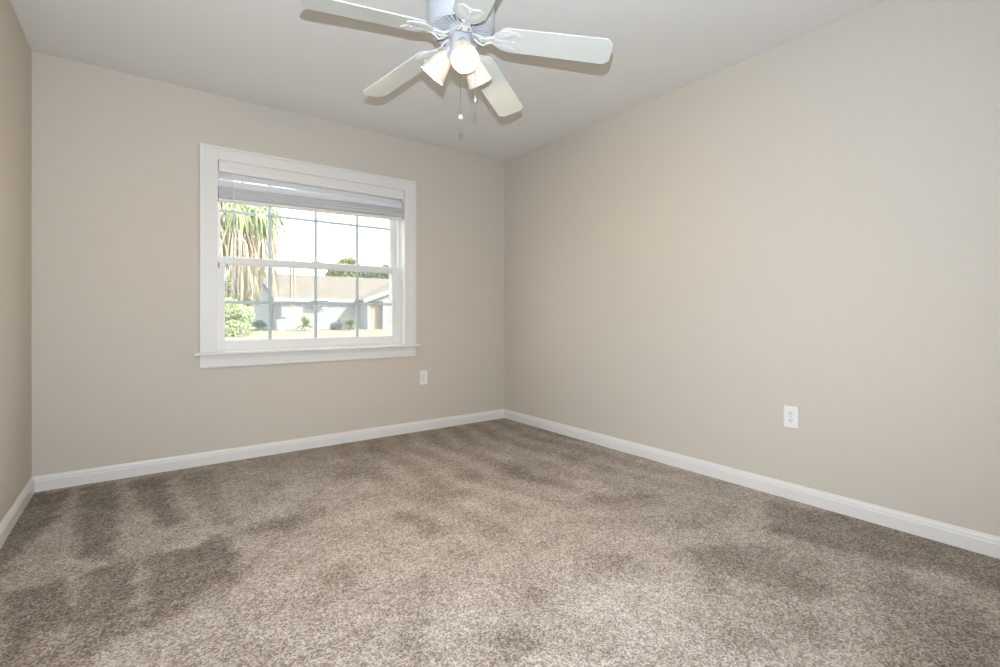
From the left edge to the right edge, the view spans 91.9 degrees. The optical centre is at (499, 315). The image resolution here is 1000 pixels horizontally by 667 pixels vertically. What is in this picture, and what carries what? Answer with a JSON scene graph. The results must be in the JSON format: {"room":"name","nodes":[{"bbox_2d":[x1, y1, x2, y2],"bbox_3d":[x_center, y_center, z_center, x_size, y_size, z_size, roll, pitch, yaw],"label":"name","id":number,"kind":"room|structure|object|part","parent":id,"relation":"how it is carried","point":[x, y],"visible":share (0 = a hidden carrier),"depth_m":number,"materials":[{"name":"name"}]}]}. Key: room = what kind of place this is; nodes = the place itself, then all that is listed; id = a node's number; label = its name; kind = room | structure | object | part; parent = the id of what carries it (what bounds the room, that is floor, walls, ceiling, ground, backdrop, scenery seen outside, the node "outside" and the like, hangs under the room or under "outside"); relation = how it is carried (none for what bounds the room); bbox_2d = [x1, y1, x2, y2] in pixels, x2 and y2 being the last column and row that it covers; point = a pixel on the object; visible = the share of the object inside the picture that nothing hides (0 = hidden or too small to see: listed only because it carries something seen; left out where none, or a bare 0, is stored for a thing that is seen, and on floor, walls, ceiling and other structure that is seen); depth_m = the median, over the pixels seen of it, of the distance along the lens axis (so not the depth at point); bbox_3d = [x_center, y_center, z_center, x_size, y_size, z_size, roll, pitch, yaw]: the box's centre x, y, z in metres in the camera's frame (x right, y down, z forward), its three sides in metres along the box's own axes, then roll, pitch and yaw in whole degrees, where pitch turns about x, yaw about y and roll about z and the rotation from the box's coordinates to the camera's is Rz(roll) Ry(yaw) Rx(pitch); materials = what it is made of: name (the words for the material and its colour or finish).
{"room":"empty bedroom","nodes":[
{"label":"empty bedroom","id":0,"kind":"room"},
{"bbox_2d":[0,0,31,521],"bbox_3d":[-1.440,-0.190,0.950,0.200,2.540,4.540,0,0,-36],"label":"wall","id":1,"kind":"structure","parent":0,"point":[15,50],"depth_m":2.32,"materials":[{"name":"beige paint"}]},
{"bbox_2d":[0,478,34,548],"bbox_3d":[-1.350,0.938,1.008,0.014,0.084,4.126,0,0,-36],"label":"baseboard","id":2,"kind":"structure","parent":1,"relation":"attached to","point":[12,516],"depth_m":2.29,"materials":[{"name":"white paint"}]},
{"bbox_2d":[32,51,503,476],"bbox_3d":[-1.334,-0.190,3.727,3.274,2.540,0.200,0,0,-36],"label":"wall","id":3,"kind":"structure","parent":0,"point":[117,377],"depth_m":3.07,"materials":[{"name":"beige paint"}]},
{"bbox_2d":[31,409,504,491],"bbox_3d":[-1.271,0.938,3.641,3.274,0.084,0.014,0,0,-36],"label":"baseboard","id":4,"kind":"structure","parent":3,"relation":"attached to","point":[107,473],"depth_m":3.27,"materials":[{"name":"white paint"}]},
{"bbox_2d":[194,143,420,368],"bbox_3d":[-1.367,-0.383,3.644,1.606,1.462,0.195,0,0,-36],"label":"window","id":5,"kind":"structure","parent":3,"relation":"in","point":[215,351],"depth_m":3.52,"materials":[{"name":"white paint"}]},
{"bbox_3d":[-1.906,-0.435,3.164,0.103,1.359,0.026,0,0,-36],"label":"casing","id":6,"kind":"part","parent":5,"relation":"part of","materials":[{"name":"white paint"}]},
{"bbox_3d":[-1.417,-0.687,3.692,1.330,0.657,0.026,0,0,-36],"label":"sash","id":7,"kind":"part","parent":5,"relation":"part of","materials":[{"name":"white plastic"}]},
{"bbox_3d":[-1.387,-0.076,3.663,1.317,0.638,0.028,0,0,-36],"label":"sash","id":8,"kind":"part","parent":5,"relation":"part of","materials":[{"name":"glass"}]},
{"bbox_3d":[-1.327,-1.071,3.592,1.510,0.086,0.026,0,0,-36],"label":"head casing","id":9,"kind":"part","parent":5,"relation":"part of","materials":[{"name":"white paint"}]},
{"bbox_2d":[218,160,403,296],"bbox_3d":[-1.346,-0.574,3.617,1.334,0.908,0.086,0,0,-36],"label":"window blind","id":10,"kind":"object","parent":5,"relation":"attached to","point":[313,193],"visible":0.92,"depth_m":3.54,"materials":[{"name":"white paint"}]},
{"bbox_3d":[-1.354,-0.784,3.628,1.324,0.046,0.052,0,0,-36],"label":"rail","id":11,"kind":"part","parent":10,"relation":"part of","materials":[{"name":"white paint"}]},
{"bbox_3d":[-1.397,-0.390,3.687,1.350,1.290,0.090,0,0,-36],"label":"frame","id":12,"kind":"part","parent":5,"relation":"part of","materials":[{"name":"white plastic"}]},
{"bbox_3d":[-0.748,-0.435,4.020,0.101,1.359,0.026,0,0,-36],"label":"casing","id":13,"kind":"part","parent":5,"relation":"part of","materials":[{"name":"white paint"}]},
{"bbox_2d":[420,371,426,384],"bbox_3d":[-0.649,0.531,4.104,0.072,0.116,0.009,0,0,-36],"label":"wall outlet","id":14,"kind":"object","parent":3,"relation":"attached to","point":[423,374],"visible":1,"depth_m":4.10,"materials":[{"name":"white plastic"}]},
{"bbox_2d":[10,0,887,161],"bbox_3d":[-0.044,-1.560,1.983,3.674,0.200,4.540,0,0,-36],"label":"ceiling","id":15,"kind":"structure","parent":0,"point":[285,55],"depth_m":2.67,"materials":[{"name":"white paint"}]},
{"bbox_2d":[300,0,612,119],"bbox_3d":[-0.207,-1.161,2.079,1.215,0.598,1.247,0,0,-36],"label":"ceiling fan","id":16,"kind":"object","parent":15,"relation":"hanging from","point":[461,26],"visible":1,"depth_m":2.05,"materials":[{"name":"white metal"}]},
{"bbox_3d":[-0.513,-1.163,1.875,0.482,0.082,0.142,0,0,-33],"label":"fan blade","id":17,"kind":"part","parent":16,"relation":"part of","materials":[{"name":"white wood"}]},
{"bbox_3d":[-0.479,-1.163,2.350,0.482,0.082,0.142,0,0,39],"label":"fan blade","id":18,"kind":"part","parent":16,"relation":"part of","materials":[{"name":"white wood"}]},
{"bbox_3d":[-0.284,-1.086,2.118,0.121,0.141,0.129,0,0,-36],"label":"lamp shade","id":19,"kind":"part","parent":16,"relation":"part of","materials":[{"name":"white glass"}]},
{"bbox_2d":[444,43,449,51],"bbox_3d":[-0.222,-1.147,2.104,0.066,0.066,0.048,0,0,16],"label":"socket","id":20,"kind":"object","parent":16,"relation":"attached to","point":[446,49],"depth_m":2.08,"materials":[{"name":"white metal"}]},
{"bbox_3d":[-0.173,-1.002,2.136,0.003,0.236,0.003,0,0,-36],"label":"pull chain","id":21,"kind":"part","parent":16,"relation":"part of","materials":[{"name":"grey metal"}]},
{"bbox_3d":[-0.150,-1.087,1.995,0.056,0.083,0.068,0,0,-36],"label":"light bulb","id":22,"kind":"part","parent":16,"relation":"part of","materials":[{"name":"white glass"}]},
{"bbox_3d":[-0.151,-1.077,1.980,0.114,0.141,0.130,0,0,-36],"label":"lamp shade","id":23,"kind":"part","parent":16,"relation":"part of","materials":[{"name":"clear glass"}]},
{"bbox_3d":[-0.072,-1.155,1.698,0.142,0.091,0.481,0,0,-15],"label":"fan blade","id":24,"kind":"part","parent":16,"relation":"part of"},
{"bbox_3d":[-0.106,-1.086,2.182,0.136,0.141,0.115,0,0,-36],"label":"lamp shade","id":25,"kind":"part","parent":16,"relation":"part of","materials":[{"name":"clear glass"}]},
{"bbox_3d":[-0.018,-1.154,2.464,0.142,0.092,0.481,0,0,21],"label":"fan blade","id":26,"kind":"part","parent":16,"relation":"part of","materials":[{"name":"white wood"}]},
{"bbox_3d":[0.233,-1.149,2.062,0.480,0.098,0.142,0,0,3],"label":"fan blade","id":27,"kind":"part","parent":16,"relation":"part of","materials":[{"name":"white wood"}]},
{"bbox_2d":[0,418,999,666],"bbox_3d":[-0.044,0.980,1.983,3.314,0.001,4.180,0,0,-36],"label":"floor","id":28,"kind":"structure","parent":0,"point":[503,542],"depth_m":1.84,"materials":[{"name":"brown carpet"}]},
{"bbox_2d":[504,0,999,536],"bbox_3d":[1.353,-0.190,3.016,0.200,2.540,4.540,0,0,-36],"label":"wall","id":29,"kind":"structure","parent":0,"point":[810,223],"depth_m":2.57,"materials":[{"name":"beige paint"}]},
{"bbox_2d":[504,409,999,558],"bbox_3d":[1.271,0.938,2.947,0.014,0.084,4.126,0,0,-36],"label":"baseboard","id":30,"kind":"structure","parent":29,"relation":"attached to","point":[964,538],"depth_m":2.53,"materials":[{"name":"white paint"}]},
{"bbox_2d":[784,405,797,428],"bbox_3d":[1.549,0.543,2.574,0.009,0.116,0.072,0,0,-36],"label":"wall outlet","id":31,"kind":"object","parent":29,"relation":"attached to","point":[790,412],"visible":1,"depth_m":2.57,"materials":[{"name":"white plastic"}]},
{"bbox_2d":[788,418,793,423],"bbox_3d":[1.548,0.562,2.573,0.004,0.027,0.029,0,0,-36],"label":"receptacle","id":32,"kind":"object","parent":31,"relation":"attached to","point":[790,420],"depth_m":2.57,"materials":[{"name":"grey plastic"}]},
{"label":"outside","id":33,"kind":"structure","parent":0,"visible":0},
{"bbox_2d":[225,322,388,339],"bbox_3d":[-17.352,1.250,48.675,90.000,0.300,91.100,0,0,-36],"label":"ground","id":34,"kind":"structure","parent":33,"point":[276,334],"depth_m":27.40,"materials":[{"name":"beige concrete"}]},
{"bbox_2d":[225,297,255,336],"bbox_3d":[-13.713,0.089,24.703,2.307,2.059,1.436,0,0,-36],"label":"bush","id":35,"kind":"object","parent":34,"relation":"on","point":[234,325],"visible":0.7,"depth_m":24.65,"materials":[{"name":"green plant"}]},
{"bbox_2d":[225,269,264,317],"bbox_3d":[-19.019,-1.581,35.762,3.194,5.370,2.522,0,0,-36],"label":"bushy tree","id":36,"kind":"object","parent":34,"relation":"on","point":[229,292],"visible":0.25,"depth_m":35.09,"materials":[{"name":"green plant"}]},
{"bbox_2d":[247,328,267,330],"bbox_3d":[-17.713,1.089,33.691,3.314,0.376,1.870,0,0,-36],"label":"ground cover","id":37,"kind":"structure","parent":34,"relation":"on","point":[255,329],"depth_m":33.77,"materials":[{"name":"green plant"}]},
{"bbox_2d":[220,179,296,326],"bbox_3d":[-5.126,-0.759,8.640,2.639,3.724,2.226,0,0,-3],"label":"palm tree","id":38,"kind":"object","parent":34,"relation":"on","point":[250,236],"visible":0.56,"depth_m":8.25,"materials":[{"name":"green plant"}]},
{"bbox_2d":[252,319,266,328],"bbox_3d":[-18.024,0.714,36.179,1.089,0.909,1.051,0,0,-36],"label":"shrub","id":39,"kind":"object","parent":34,"relation":"on","point":[258,324],"visible":0.86,"depth_m":36.03,"materials":[{"name":"green plant"}]},
{"bbox_2d":[276,317,285,330],"bbox_3d":[-15.240,0.605,33.630,0.660,0.990,0.660,0,0,-36],"label":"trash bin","id":40,"kind":"object","parent":34,"relation":"on","point":[280,321],"visible":0.98,"depth_m":33.39,"materials":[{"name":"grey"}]},
{"bbox_2d":[287,320,303,330],"bbox_3d":[-14.477,0.730,34.407,1.250,0.740,0.140,0,0,-36],"label":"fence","id":41,"kind":"object","parent":34,"relation":"on","point":[288,321],"visible":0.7,"depth_m":34.17,"materials":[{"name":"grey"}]},
{"bbox_2d":[292,315,313,330],"bbox_3d":[-13.532,0.523,33.507,1.849,1.225,1.905,0,0,-36],"label":"spiky plant","id":42,"kind":"object","parent":34,"relation":"on","point":[304,320],"visible":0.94,"depth_m":33.39,"materials":[{"name":"green plant"}]},
{"bbox_2d":[249,273,388,329],"bbox_3d":[-11.761,-1.200,44.464,18.820,4.600,14.420,0,0,-36],"label":"house","id":43,"kind":"structure","parent":34,"relation":"on","point":[329,288],"depth_m":38.12,"materials":[{"name":"grey paint"}]},
{"bbox_3d":[-13.762,-0.135,37.063,0.720,0.730,0.020,0,0,-36],"label":"pane","id":44,"kind":"part","parent":43,"relation":"part of","materials":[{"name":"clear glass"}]},
{"bbox_3d":[-9.935,0.030,38.103,0.810,1.700,0.020,0,0,-36],"label":"door panel","id":45,"kind":"part","parent":43,"relation":"part of","materials":[{"name":"brown"}]},
{"bbox_3d":[-9.962,0.015,38.139,1.050,2.170,0.070,0,0,-36],"label":"entry door","id":46,"kind":"part","parent":43,"relation":"part of","materials":[{"name":"brown"}]},
{"bbox_2d":[329,319,344,329],"bbox_3d":[-12.212,0.702,36.264,1.235,0.932,0.741,0,0,-36],"label":"shrub","id":47,"kind":"object","parent":34,"relation":"on","point":[337,324],"visible":0.89,"depth_m":36.12,"materials":[{"name":"green plant"}]},
{"bbox_2d":[324,257,360,276],"bbox_3d":[-16.897,-2.669,52.182,4.257,7.546,3.282,0,0,-36],"label":"leafy tree","id":48,"kind":"object","parent":34,"relation":"on","point":[345,260],"visible":0.38,"depth_m":51.37,"materials":[{"name":"green plant"}]},
{"bbox_2d":[339,316,355,329],"bbox_3d":[-11.074,0.532,35.659,1.755,1.144,1.794,0,0,33],"label":"spiky plant","id":49,"kind":"object","parent":34,"relation":"on","point":[349,322],"visible":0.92,"depth_m":35.49,"materials":[{"name":"green plant"}]},
{"bbox_2d":[359,264,388,278],"bbox_3d":[-15.224,-2.769,60.829,7.444,7.746,3.570,0,0,-36],"label":"leafy tree","id":50,"kind":"object","parent":34,"relation":"on","point":[363,274],"visible":0.23,"depth_m":59.60,"materials":[{"name":"green plant"}]}
]}

